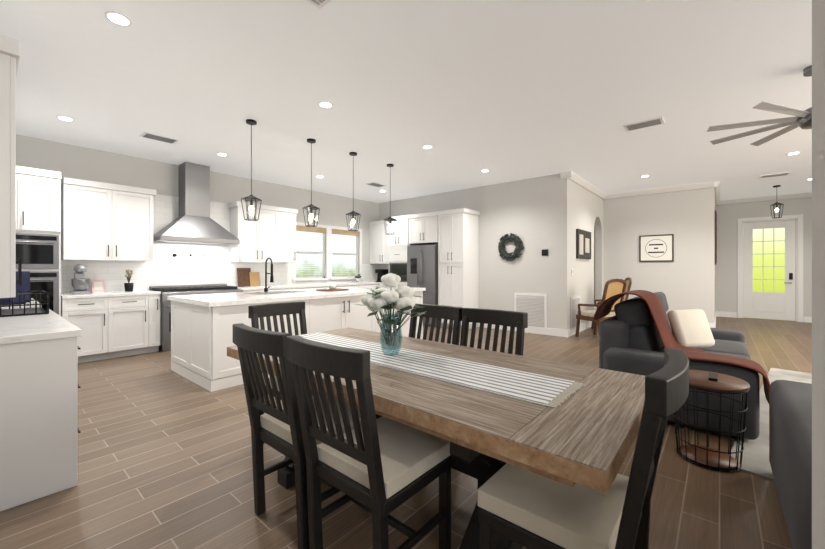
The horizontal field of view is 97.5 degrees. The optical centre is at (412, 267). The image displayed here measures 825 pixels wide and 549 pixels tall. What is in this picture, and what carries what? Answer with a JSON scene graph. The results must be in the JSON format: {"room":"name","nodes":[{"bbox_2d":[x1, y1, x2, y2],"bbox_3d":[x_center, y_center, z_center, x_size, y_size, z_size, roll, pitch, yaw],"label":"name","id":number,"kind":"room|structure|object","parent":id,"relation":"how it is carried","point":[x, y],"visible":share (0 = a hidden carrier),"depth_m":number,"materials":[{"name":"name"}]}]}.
{"room":"dining room","nodes":[
{"label":"dining room","id":0,"kind":"room"},
{"bbox_2d":[16,134,378,281],"bbox_3d":[-3.322,-0.245,7.177,0.150,3.050,7.550,0,0,40],"label":"wall","id":1,"kind":"structure","parent":0,"point":[83,163],"depth_m":6.16,"materials":[{"name":"white paint"}]},
{"bbox_2d":[61,177,297,262],"bbox_3d":[-3.678,-0.667,6.338,0.384,1.115,3.550,0,0,40],"label":"upper cabinet","id":2,"kind":"object","parent":1,"relation":"attached to","point":[101,221],"visible":0.94,"depth_m":5.43,"materials":[{"name":"white wood"}]},
{"bbox_2d":[172,253,204,260],"bbox_3d":[-3.861,-0.190,6.252,0.199,0.120,0.441,0,0,40],"label":"pot filler","id":3,"kind":"object","parent":1,"relation":"attached to","point":[174,254],"visible":1,"depth_m":6.25,"materials":[{"name":"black metal"}]},
{"bbox_2d":[154,162,239,244],"bbox_3d":[-3.682,-1.097,6.184,0.576,1.343,1.190,0,0,40],"label":"range hood","id":4,"kind":"object","parent":1,"relation":"attached to","point":[193,223],"visible":0.94,"depth_m":6.10,"materials":[{"name":"silver metal"}]},
{"bbox_2d":[61,194,378,292],"bbox_3d":[-2.959,-0.430,7.477,0.010,1.580,6.317,0,0,40],"label":"backsplash","id":5,"kind":"structure","parent":1,"relation":"attached to","point":[165,267],"depth_m":6.21,"materials":[{"name":"tile"}]},
{"bbox_2d":[292,222,363,281],"bbox_3d":[-1.983,-0.350,8.670,0.140,1.320,2.040,0,0,40],"label":"window frames","id":6,"kind":"structure","parent":1,"relation":"in","point":[329,231],"depth_m":8.60,"materials":[{"name":"white wood"}]},
{"bbox_2d":[0,316,811,548],"bbox_3d":[3.062,1.330,4.615,13.300,0.100,17.000,0,0,40],"label":"floor","id":7,"kind":"structure","parent":0,"point":[164,456],"depth_m":2.12,"materials":[{"name":"brown wood"}]},
{"bbox_2d":[16,166,60,315],"bbox_3d":[-4.975,0.028,4.544,0.727,2.505,0.755,0,0,40],"label":"tall cabinet","id":8,"kind":"object","parent":7,"relation":"on","point":[38,221],"visible":0.5,"depth_m":4.50,"materials":[{"name":"white wood"}]},
{"bbox_2d":[0,338,79,511],"bbox_3d":[-2.383,0.840,2.088,0.576,0.880,0.597,0,0,40],"label":"base cabinet","id":9,"kind":"object","parent":7,"relation":"on","point":[39,428],"depth_m":2.00,"materials":[{"name":"white wood"}]},
{"bbox_2d":[0,298,81,345],"bbox_3d":[-3.443,0.380,2.998,3.430,0.040,0.612,0,0,40],"label":"countertop","id":10,"kind":"structure","parent":9,"relation":"on","point":[43,327],"depth_m":2.15,"materials":[{"name":"white stone"}]},
{"bbox_2d":[1,271,29,304],"bbox_3d":[-3.945,0.197,3.582,0.149,0.326,0.220,0,0,40],"label":"towel","id":11,"kind":"object","parent":10,"relation":"on","point":[25,286],"visible":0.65,"depth_m":3.60,"materials":[{"name":"blue fabric"}]},
{"bbox_2d":[0,290,49,316],"bbox_3d":[-3.163,0.277,2.879,0.560,0.164,0.350,0,0,40],"label":"dish rack","id":12,"kind":"object","parent":10,"relation":"on","point":[36,310],"visible":0.9,"depth_m":2.82,"materials":[{"name":"black metal"}]},
{"bbox_2d":[61,297,112,362],"bbox_3d":[-4.596,0.840,5.076,0.617,0.880,0.516,0,0,40],"label":"base cabinet","id":13,"kind":"object","parent":7,"relation":"on","point":[93,315],"depth_m":4.91,"materials":[{"name":"white wood"}]},
{"bbox_2d":[61,290,156,296],"bbox_3d":[-4.410,0.380,5.287,0.627,0.040,1.079,0,0,40],"label":"countertop","id":14,"kind":"structure","parent":13,"relation":"on","point":[122,294],"depth_m":5.07,"materials":[{"name":"white stone"}]},
{"bbox_2d":[70,264,90,293],"bbox_3d":[-4.655,0.149,5.075,0.334,0.422,0.199,0,0,40],"label":"stand mixer","id":15,"kind":"object","parent":14,"relation":"on","point":[80,283],"visible":1,"depth_m":5.00,"materials":[{"name":"grey metal"}]},
{"bbox_2d":[91,280,103,292],"bbox_3d":[-4.631,0.270,5.331,0.080,0.179,0.140,0,0,40],"label":"card","id":16,"kind":"object","parent":14,"relation":"on","point":[97,286],"visible":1,"depth_m":5.32,"materials":[{"name":"pink"}]},
{"bbox_2d":[124,269,133,291],"bbox_3d":[-4.347,0.188,5.548,0.124,0.342,0.120,0,0,40],"label":"potted plant","id":17,"kind":"object","parent":14,"relation":"on","point":[128,286],"visible":1,"depth_m":5.52,"materials":[{"name":"black metal"}]},
{"bbox_2d":[113,293,152,357],"bbox_3d":[-4.314,0.840,5.409,0.617,0.880,0.583,0,0,40],"label":"base cabinet","id":18,"kind":"object","parent":7,"relation":"on","point":[114,324],"depth_m":5.26,"materials":[{"name":"white wood"}]},
{"bbox_2d":[149,284,242,351],"bbox_3d":[-3.619,0.787,6.124,0.737,0.985,1.210,0,0,40],"label":"range","id":19,"kind":"object","parent":7,"relation":"on","point":[165,318],"visible":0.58,"depth_m":5.62,"materials":[{"name":"silver metal"}]},
{"bbox_2d":[242,289,276,291],"bbox_3d":[-3.063,0.840,6.883,0.617,0.880,0.656,0,0,40],"label":"base cabinet","id":20,"kind":"object","parent":7,"relation":"on","point":[244,290],"depth_m":6.60,"materials":[{"name":"white"}]},
{"bbox_2d":[248,301,312,456],"bbox_3d":[-0.876,0.781,2.710,0.579,1.000,0.468,0,0,40],"label":"dining chair","id":21,"kind":"object","parent":7,"relation":"on","point":[262,311],"visible":0.23,"depth_m":2.85,"materials":[{"name":"brown wood"}]},
{"bbox_2d":[277,285,316,289],"bbox_3d":[-2.578,0.840,7.455,0.617,0.880,0.956,0,0,40],"label":"base cabinet","id":22,"kind":"object","parent":7,"relation":"on","point":[302,286],"depth_m":7.45,"materials":[{"name":"white"}]},
{"bbox_2d":[238,281,378,288],"bbox_3d":[-1.976,0.380,8.158,0.627,0.040,4.007,0,0,40],"label":"countertop","id":23,"kind":"structure","parent":22,"relation":"on","point":[372,282],"depth_m":7.31,"materials":[{"name":"white stone"}]},
{"bbox_2d":[237,268,260,286],"bbox_3d":[-3.205,0.180,7.091,0.089,0.359,0.430,0,0,40],"label":"cutting boards","id":24,"kind":"object","parent":23,"relation":"on","point":[246,277],"visible":0.96,"depth_m":7.07,"materials":[{"name":"brown wood"}]},
{"bbox_2d":[354,274,361,281],"bbox_3d":[-1.372,0.256,9.088,0.207,0.207,0.146,0,0,40],"label":"plant","id":25,"kind":"object","parent":23,"relation":"on","point":[358,276],"visible":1,"depth_m":9.06,"materials":[{"name":"green plant"}]},
{"bbox_2d":[375,269,388,281],"bbox_3d":[-0.771,0.195,9.373,0.200,0.330,0.400,0,0,40],"label":"coffee machine","id":26,"kind":"object","parent":23,"relation":"on","point":[380,273],"visible":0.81,"depth_m":9.28,"materials":[{"name":"black metal"}]},
{"bbox_2d":[171,289,425,391],"bbox_3d":[-1.407,0.840,5.467,1.292,0.880,3.520,0,0,40],"label":"kitchen island","id":27,"kind":"object","parent":7,"relation":"on","point":[201,333],"depth_m":4.15,"materials":[{"name":"white wood"}]},
{"bbox_2d":[167,285,398,308],"bbox_3d":[-1.423,0.375,5.481,1.310,0.050,3.570,0,0,40],"label":"island countertop","id":28,"kind":"structure","parent":27,"relation":"on","point":[276,295],"depth_m":4.61,"materials":[{"name":"white stone"}]},
{"bbox_2d":[264,258,273,291],"bbox_3d":[-2.101,0.097,5.353,0.222,0.505,0.099,0,0,40],"label":"faucet","id":29,"kind":"object","parent":28,"relation":"on","point":[271,280],"visible":1,"depth_m":5.37,"materials":[{"name":"black metal"}]},
{"bbox_2d":[316,283,348,290],"bbox_3d":[-1.244,0.289,5.645,0.300,0.120,0.400,0,0,40],"label":"tray","id":30,"kind":"object","parent":28,"relation":"on","point":[332,286],"visible":1,"depth_m":5.59,"materials":[{"name":"brown wood"}]},
{"bbox_2d":[233,323,367,548],"bbox_3d":[-0.558,0.781,1.862,0.468,1.000,0.579,0,0,40],"label":"dining chair","id":31,"kind":"object","parent":7,"relation":"on","point":[277,428],"visible":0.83,"depth_m":1.69,"materials":[{"name":"brown wood"}]},
{"bbox_2d":[317,285,348,287],"bbox_3d":[-2.015,0.840,8.120,0.617,0.880,1.013,0,0,40],"label":"base cabinet","id":32,"kind":"object","parent":7,"relation":"on","point":[318,286],"depth_m":7.84,"materials":[{"name":"white"}]},
{"bbox_2d":[349,285,378,286],"bbox_3d":[-1.422,0.840,8.819,0.617,0.880,1.046,0,0,40],"label":"base cabinet","id":33,"kind":"object","parent":7,"relation":"on","point":[349,285],"depth_m":8.57,"materials":[{"name":"white"}]},
{"bbox_2d":[286,335,451,548],"bbox_3d":[-0.177,0.781,1.538,0.468,1.000,0.579,0,0,40],"label":"dining chair","id":34,"kind":"object","parent":7,"relation":"on","point":[380,469],"visible":1,"depth_m":1.42,"materials":[{"name":"brown wood"}]},
{"bbox_2d":[388,216,427,286],"bbox_3d":[-0.139,0.028,8.822,0.675,2.504,0.617,0,0,40],"label":"tall cabinet","id":35,"kind":"object","parent":7,"relation":"on","point":[398,242],"depth_m":8.56,"materials":[{"name":"white wood"}]},
{"bbox_2d":[407,244,437,325],"bbox_3d":[0.377,0.375,8.284,0.790,1.770,0.737,0,0,40],"label":"fridge","id":36,"kind":"object","parent":7,"relation":"on","point":[422,266],"visible":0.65,"depth_m":7.96,"materials":[{"name":"silver metal"}]},
{"bbox_2d":[408,303,462,344],"bbox_3d":[0.020,0.781,2.528,0.468,1.000,0.579,0,0,40],"label":"dining chair","id":37,"kind":"object","parent":7,"relation":"on","point":[444,312],"visible":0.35,"depth_m":2.69,"materials":[{"name":"brown wood"}]},
{"bbox_2d":[227,327,644,548],"bbox_3d":[-0.030,0.900,2.051,2.262,0.760,1.032,0,0,40],"label":"dining table","id":38,"kind":"object","parent":7,"relation":"on","point":[586,434],"visible":0.52,"depth_m":1.36,"materials":[{"name":"brown wood"}]},
{"bbox_2d":[298,332,584,407],"bbox_3d":[-0.116,0.517,2.124,2.017,0.004,0.370,0,0,40],"label":"table runner","id":39,"kind":"object","parent":38,"relation":"on","point":[543,390],"visible":0.79,"depth_m":1.77,"materials":[{"name":"fabric"}]},
{"bbox_2d":[354,273,424,355],"bbox_3d":[-0.114,0.273,2.149,0.420,0.483,0.458,0,0,40],"label":"vase","id":40,"kind":"object","parent":39,"relation":"on","point":[401,300],"visible":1,"depth_m":2.11,"materials":[{"name":"clear glass"}]},
{"bbox_2d":[436,208,479,328],"bbox_3d":[0.989,0.028,7.865,0.665,2.504,0.617,0,0,40],"label":"tall cabinet","id":41,"kind":"object","parent":7,"relation":"on","point":[453,234],"depth_m":7.63,"materials":[{"name":"white wood"}]},
{"bbox_2d":[460,308,527,499],"bbox_3d":[0.379,0.781,2.224,0.468,1.000,0.579,0,0,40],"label":"dining chair","id":42,"kind":"object","parent":7,"relation":"on","point":[504,319],"visible":0.33,"depth_m":2.38,"materials":[{"name":"brown wood"}]},
{"bbox_2d":[478,348,688,548],"bbox_3d":[0.587,0.781,1.246,0.579,1.000,0.468,0,0,40],"label":"dining chair","id":43,"kind":"object","parent":7,"relation":"on","point":[527,509],"visible":0.96,"depth_m":1.14,"materials":[{"name":"brown wood"}]},
{"bbox_2d":[575,279,626,336],"bbox_3d":[3.418,0.735,6.574,0.540,1.098,0.664,0,0,-25],"label":"accent chair","id":44,"kind":"object","parent":7,"relation":"on","point":[612,287],"visible":0.67,"depth_m":6.41,"materials":[{"name":"brown wood"}]},
{"bbox_2d":[591,277,631,328],"bbox_3d":[3.984,0.735,7.269,0.664,1.098,0.540,0,0,20],"label":"accent chair","id":45,"kind":"object","parent":7,"relation":"on","point":[628,280],"visible":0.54,"depth_m":7.13,"materials":[{"name":"brown wood"}]},
{"bbox_2d":[594,290,769,439],"bbox_3d":[2.764,0.736,3.761,1.210,1.028,2.286,0,0,40],"label":"sofa","id":46,"kind":"object","parent":7,"relation":"on","point":[640,332],"visible":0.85,"depth_m":3.28,"materials":[{"name":"grey fabric"}]},
{"bbox_2d":[594,290,704,363],"bbox_3d":[2.265,0.507,3.468,0.845,0.589,0.736,0,0,40],"label":"throw","id":47,"kind":"object","parent":46,"relation":"on","point":[641,323],"depth_m":3.38,"materials":[{"name":"brown fabric"}]},
{"bbox_2d":[667,309,714,348],"bbox_3d":[2.788,0.605,3.628,0.371,0.368,0.404,0,0,40],"label":"pillow","id":48,"kind":"object","parent":46,"relation":"on","point":[690,328],"depth_m":3.57,"materials":[{"name":"beige fabric"}]},
{"bbox_2d":[673,370,749,471],"bbox_3d":[1.979,0.998,2.426,0.420,0.556,0.420,0,0,40],"label":"side table","id":49,"kind":"object","parent":7,"relation":"on","point":[707,455],"visible":0.81,"depth_m":2.35,"materials":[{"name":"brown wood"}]},
{"bbox_2d":[743,223,743,316],"bbox_3d":[9.068,-0.220,9.224,2.500,3.000,0.001,0,0,40],"label":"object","id":50,"kind":"object","parent":7,"relation":"on","point":[743,269],"depth_m":9.53,"materials":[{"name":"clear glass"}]},
{"bbox_2d":[729,368,811,480],"bbox_3d":[4.157,1.274,2.506,3.400,0.012,2.600,0,0,-42],"label":"rug","id":51,"kind":"object","parent":7,"relation":"on","point":[755,458],"visible":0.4,"depth_m":2.62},
{"bbox_2d":[769,380,811,548],"bbox_3d":[1.954,0.965,1.195,0.965,0.570,2.050,0,0,40],"label":"loveseat","id":52,"kind":"object","parent":7,"relation":"on","point":[790,431],"visible":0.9,"depth_m":1.64,"materials":[{"name":"grey fabric"}]},
{"bbox_2d":[0,0,811,202],"bbox_3d":[3.062,-1.820,4.615,13.300,0.100,17.000,0,0,40],"label":"ceiling","id":53,"kind":"structure","parent":0,"point":[502,91],"depth_m":3.55,"materials":[{"name":"white paint"}]},
{"bbox_2d":[56,116,73,120],"bbox_3d":[-4.105,-1.766,4.281,0.154,0.008,0.154,0,0,-5],"label":"recessed light","id":54,"kind":"object","parent":53,"relation":"in","point":[64,118],"depth_m":4.27,"materials":[{"name":"white"}]},
{"bbox_2d":[104,11,131,26],"bbox_3d":[-2.084,-1.766,2.567,0.154,0.008,0.154,0,0,31],"label":"recessed light","id":55,"kind":"object","parent":53,"relation":"in","point":[118,18],"depth_m":2.56,"materials":[{"name":"white"}]},
{"bbox_2d":[139,131,179,143],"bbox_3d":[-3.434,-1.763,4.918,0.240,0.013,0.400,0,0,40],"label":"ceiling vent","id":56,"kind":"object","parent":53,"relation":"in","point":[148,135],"depth_m":4.90,"materials":[{"name":"white metal"}]},
{"bbox_2d":[241,119,261,220],"bbox_3d":[-1.941,-1.172,4.360,0.233,1.194,0.236,0,0,40],"label":"pendant light","id":57,"kind":"object","parent":53,"relation":"hanging from","point":[251,198],"visible":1,"depth_m":4.36,"materials":[{"name":"black metal"}]},
{"bbox_2d":[303,138,319,226],"bbox_3d":[-1.397,-1.172,5.001,0.233,1.194,0.236,0,0,40],"label":"pendant light","id":58,"kind":"object","parent":53,"relation":"hanging from","point":[311,207],"visible":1,"depth_m":5.00,"materials":[{"name":"black metal"}]},
{"bbox_2d":[307,0,330,8],"bbox_3d":[-0.666,-1.763,2.230,0.240,0.013,0.400,0,0,40],"label":"ceiling vent","id":59,"kind":"object","parent":53,"relation":"in","point":[319,4],"depth_m":2.40,"materials":[{"name":"white metal"}]},
{"bbox_2d":[318,101,332,107],"bbox_3d":[-0.939,-1.766,3.917,0.154,0.008,0.154,0,0,-41],"label":"recessed light","id":60,"kind":"object","parent":53,"relation":"in","point":[324,104],"depth_m":3.90,"materials":[{"name":"white"}]},
{"bbox_2d":[346,152,360,230],"bbox_3d":[-0.912,-1.172,5.573,0.233,1.194,0.236,0,0,40],"label":"pendant light","id":61,"kind":"object","parent":53,"relation":"hanging from","point":[353,214],"visible":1,"depth_m":5.56,"materials":[{"name":"black metal"}]},
{"bbox_2d":[366,182,386,186],"bbox_3d":[-0.772,-1.763,7.670,0.240,0.013,0.400,0,0,40],"label":"ceiling vent","id":62,"kind":"object","parent":53,"relation":"in","point":[371,183],"depth_m":7.62,"materials":[{"name":"white metal"}]},
{"bbox_2d":[384,164,396,234],"bbox_3d":[-0.382,-1.172,6.198,0.233,1.194,0.236,0,0,40],"label":"pendant light","id":63,"kind":"object","parent":53,"relation":"hanging from","point":[389,219],"visible":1,"depth_m":6.18,"materials":[{"name":"black metal"}]},
{"bbox_2d":[422,145,432,148],"bbox_3d":[0.218,-1.766,5.282,0.154,0.008,0.154,0,0,-41],"label":"recessed light","id":64,"kind":"object","parent":53,"relation":"in","point":[425,146],"depth_m":5.26,"materials":[{"name":"white"}]},
{"bbox_2d":[623,117,664,131],"bbox_3d":[2.841,-1.763,4.448,0.400,0.013,0.240,0,0,40],"label":"ceiling vent","id":65,"kind":"object","parent":53,"relation":"in","point":[655,121],"depth_m":4.43,"materials":[{"name":"white metal"}]},
{"bbox_2d":[707,65,811,145],"bbox_3d":[3.549,-1.510,3.175,1.495,0.519,1.508,0,0,40],"label":"ceiling fan","id":66,"kind":"object","parent":53,"relation":"hanging from","point":[801,119],"visible":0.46,"depth_m":3.32,"materials":[{"name":"silver metal"}]},
{"bbox_2d":[760,172,790,177],"bbox_3d":[6.884,-1.763,6.880,0.400,0.013,0.240,0,0,40],"label":"ceiling vent","id":67,"kind":"object","parent":53,"relation":"in","point":[786,173],"depth_m":6.87,"materials":[{"name":"white metal"}]},
{"bbox_2d":[770,185,783,217],"bbox_3d":[7.832,-1.422,7.781,0.209,0.694,0.212,0,0,40],"label":"pendant light","id":68,"kind":"object","parent":53,"relation":"hanging from","point":[776,204],"visible":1,"depth_m":7.75,"materials":[{"name":"black metal"}]},
{"bbox_2d":[786,152,800,154],"bbox_3d":[5.870,-1.766,5.577,0.154,0.008,0.154,0,0,31],"label":"recessed light","id":69,"kind":"object","parent":53,"relation":"in","point":[792,153],"depth_m":5.57,"materials":[{"name":"white"}]},
{"bbox_2d":[379,173,569,329],"bbox_3d":[1.016,-0.245,8.349,4.950,3.050,0.150,0,0,40],"label":"wall","id":70,"kind":"structure","parent":0,"point":[533,214],"depth_m":7.27,"materials":[{"name":"white paint"}]},
{"bbox_2d":[369,220,388,263],"bbox_3d":[-0.682,-0.667,9.436,0.947,1.115,0.384,0,0,40],"label":"upper cabinet","id":71,"kind":"object","parent":70,"relation":"attached to","point":[378,244],"visible":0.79,"depth_m":9.40,"materials":[{"name":"white wood"}]},
{"bbox_2d":[408,212,435,243],"bbox_3d":[0.427,-0.892,8.342,0.810,0.664,0.617,0,0,40],"label":"upper cabinet","id":72,"kind":"object","parent":70,"relation":"attached to","point":[422,226],"depth_m":8.11,"materials":[{"name":"white wood"}]},
{"bbox_2d":[498,233,523,260],"bbox_3d":[1.996,-0.419,7.365,0.562,0.582,0.074,0,0,40],"label":"wreath","id":73,"kind":"object","parent":70,"relation":"attached to","point":[507,238],"visible":0.98,"depth_m":7.35,"materials":[{"name":"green plant"}]},
{"bbox_2d":[478,323,565,336],"bbox_3d":[2.141,1.212,7.287,1.840,0.135,0.016,0,0,40],"label":"baseboard","id":74,"kind":"structure","parent":70,"relation":"attached to","point":[562,332],"depth_m":6.96,"materials":[{"name":"white wood"}]},
{"bbox_2d":[514,293,546,329],"bbox_3d":[2.316,0.840,7.130,0.650,0.680,0.026,0,0,40],"label":"air vent","id":75,"kind":"object","parent":70,"relation":"in","point":[533,306],"visible":0.77,"depth_m":7.08,"materials":[{"name":"white metal"}]},
{"bbox_2d":[542,249,547,255],"bbox_3d":[2.539,-0.295,6.944,0.130,0.130,0.022,0,0,40],"label":"thermostat","id":76,"kind":"object","parent":70,"relation":"attached to","point":[544,252],"visible":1,"depth_m":6.94,"materials":[{"name":"black plastic"}]},
{"bbox_2d":[570,180,602,323],"bbox_3d":[3.736,-0.245,7.846,0.150,3.050,2.600,0,0,40],"label":"wall","id":77,"kind":"structure","parent":0,"point":[586,209],"depth_m":7.67,"materials":[{"name":"white paint"}]},
{"bbox_2d":[570,296,580,329],"bbox_3d":[3.190,0.870,7.063,0.026,0.620,0.600,0,0,40],"label":"air vent","id":78,"kind":"object","parent":77,"relation":"in","point":[575,301],"visible":0.69,"depth_m":6.95,"materials":[{"name":"white metal"}]},
{"bbox_2d":[566,321,591,336],"bbox_3d":[3.471,1.212,7.404,0.016,0.135,1.916,0,0,40],"label":"baseboard","id":79,"kind":"structure","parent":77,"relation":"attached to","point":[569,332],"depth_m":7.29,"materials":[{"name":"white wood"}]},
{"bbox_2d":[576,229,590,258],"bbox_3d":[3.535,-0.480,7.459,0.041,0.580,0.950,0,0,40],"label":"picture","id":80,"kind":"object","parent":77,"relation":"attached to","point":[583,244],"visible":1,"depth_m":7.36,"materials":[{"name":"grey wood"}]},
{"bbox_2d":[564,170,606,198],"bbox_3d":[3.746,-1.718,7.676,0.105,0.105,2.845,0,0,40],"label":"crown molding","id":81,"kind":"structure","parent":77,"relation":"attached to","point":[578,179],"depth_m":7.33,"materials":[{"name":"white"}]},
{"bbox_2d":[594,187,713,323],"bbox_3d":[4.766,-0.245,8.774,3.920,3.050,0.150,0,0,40],"label":"wall","id":82,"kind":"structure","parent":0,"point":[684,280],"depth_m":7.94,"materials":[{"name":"white paint"}]},
{"bbox_2d":[639,234,673,261],"bbox_3d":[5.438,-0.440,8.082,0.640,0.600,0.036,0,0,40],"label":"framed sign","id":83,"kind":"object","parent":82,"relation":"attached to","point":[656,248],"visible":1,"depth_m":8.07,"materials":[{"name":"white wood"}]},
{"bbox_2d":[607,181,713,198],"bbox_3d":[5.431,-1.718,8.051,1.950,0.105,0.095,0,0,40],"label":"crown molding","id":84,"kind":"structure","parent":82,"relation":"attached to","point":[705,184],"depth_m":7.97,"materials":[{"name":"white"}]},
{"bbox_2d":[714,189,715,322],"bbox_3d":[7.158,-0.245,8.680,0.150,3.050,2.800,0,0,40],"label":"wall","id":85,"kind":"structure","parent":0,"point":[714,263],"depth_m":7.60,"materials":[{"name":"white paint"}]},
{"bbox_2d":[715,209,716,264],"bbox_3d":[6.487,-0.685,7.741,0.039,1.231,0.300,0,0,40],"label":"decor","id":86,"kind":"object","parent":85,"relation":"attached to","point":[715,237],"visible":1,"depth_m":7.63,"materials":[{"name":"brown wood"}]},
{"bbox_2d":[714,181,720,204],"bbox_3d":[7.084,-1.718,8.403,0.095,0.105,2.770,0,0,40],"label":"crown molding","id":87,"kind":"structure","parent":85,"relation":"attached to","point":[716,184],"depth_m":8.19,"materials":[{"name":"white"}]},
{"bbox_2d":[716,197,811,321],"bbox_3d":[9.247,-0.245,8.646,3.080,3.050,0.150,0,0,40],"label":"wall","id":88,"kind":"structure","parent":0,"point":[728,215],"depth_m":9.32,"materials":[{"name":"white paint"}]},
{"bbox_2d":[717,311,736,317],"bbox_3d":[8.187,1.212,9.437,0.400,0.135,0.016,0,0,40],"label":"baseboard","id":89,"kind":"structure","parent":88,"relation":"attached to","point":[719,314],"depth_m":9.42,"materials":[{"name":"white wood"}]},
{"bbox_2d":[720,192,811,204],"bbox_3d":[9.168,-1.718,8.553,3.080,0.105,0.095,0,0,40],"label":"crown molding","id":90,"kind":"structure","parent":88,"relation":"attached to","point":[806,194],"depth_m":8.90,"materials":[{"name":"white"}]},
{"bbox_2d":[744,220,795,320],"bbox_3d":[8.812,0.059,8.953,0.920,2.418,0.104,0,0,40],"label":"front door","id":91,"kind":"structure","parent":88,"relation":"in","point":[770,270],"depth_m":8.95,"materials":[{"name":"white wood"}]},
{"bbox_2d":[737,214,802,321],"bbox_3d":[8.820,0.005,8.962,1.160,2.550,0.120,0,0,40],"label":"trim","id":92,"kind":"structure","parent":88,"relation":"attached to","point":[799,267],"depth_m":8.73,"materials":[{"name":"white"}]},
{"bbox_2d":[804,317,811,322],"bbox_3d":[9.803,1.212,8.065,1.480,0.135,0.016,0,0,40],"label":"baseboard","id":93,"kind":"structure","parent":88,"relation":"attached to","point":[806,319],"depth_m":8.49,"materials":[{"name":"white wood"}]},
{"bbox_2d":[812,0,824,548],"bbox_3d":[1.383,-0.245,-0.157,2.088,3.050,0.150,0,0,40],"label":"wall","id":94,"kind":"structure","parent":0,"point":[818,274],"depth_m":0.54,"materials":[{"name":"white paint"}]},
{"bbox_3d":[-2.536,-0.245,1.725,8.100,3.050,0.150,0,0,40],"label":"wall","id":95,"kind":"structure","parent":0,"visible":0},
{"bbox_2d":[0,34,19,297],"bbox_3d":[-2.584,-0.532,2.099,0.856,1.384,0.352,0,0,40],"label":"upper cabinet","id":96,"kind":"object","parent":95,"relation":"attached to","point":[9,54],"depth_m":1.93,"materials":[{"name":"white wood"}]},
{"label":"outside","id":97,"kind":"structure","parent":0,"visible":0},
{"bbox_2d":[296,231,355,276],"bbox_3d":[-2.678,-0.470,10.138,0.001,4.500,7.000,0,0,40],"label":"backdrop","id":98,"kind":"structure","parent":97,"point":[316,262],"depth_m":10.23,"materials":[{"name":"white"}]}
]}

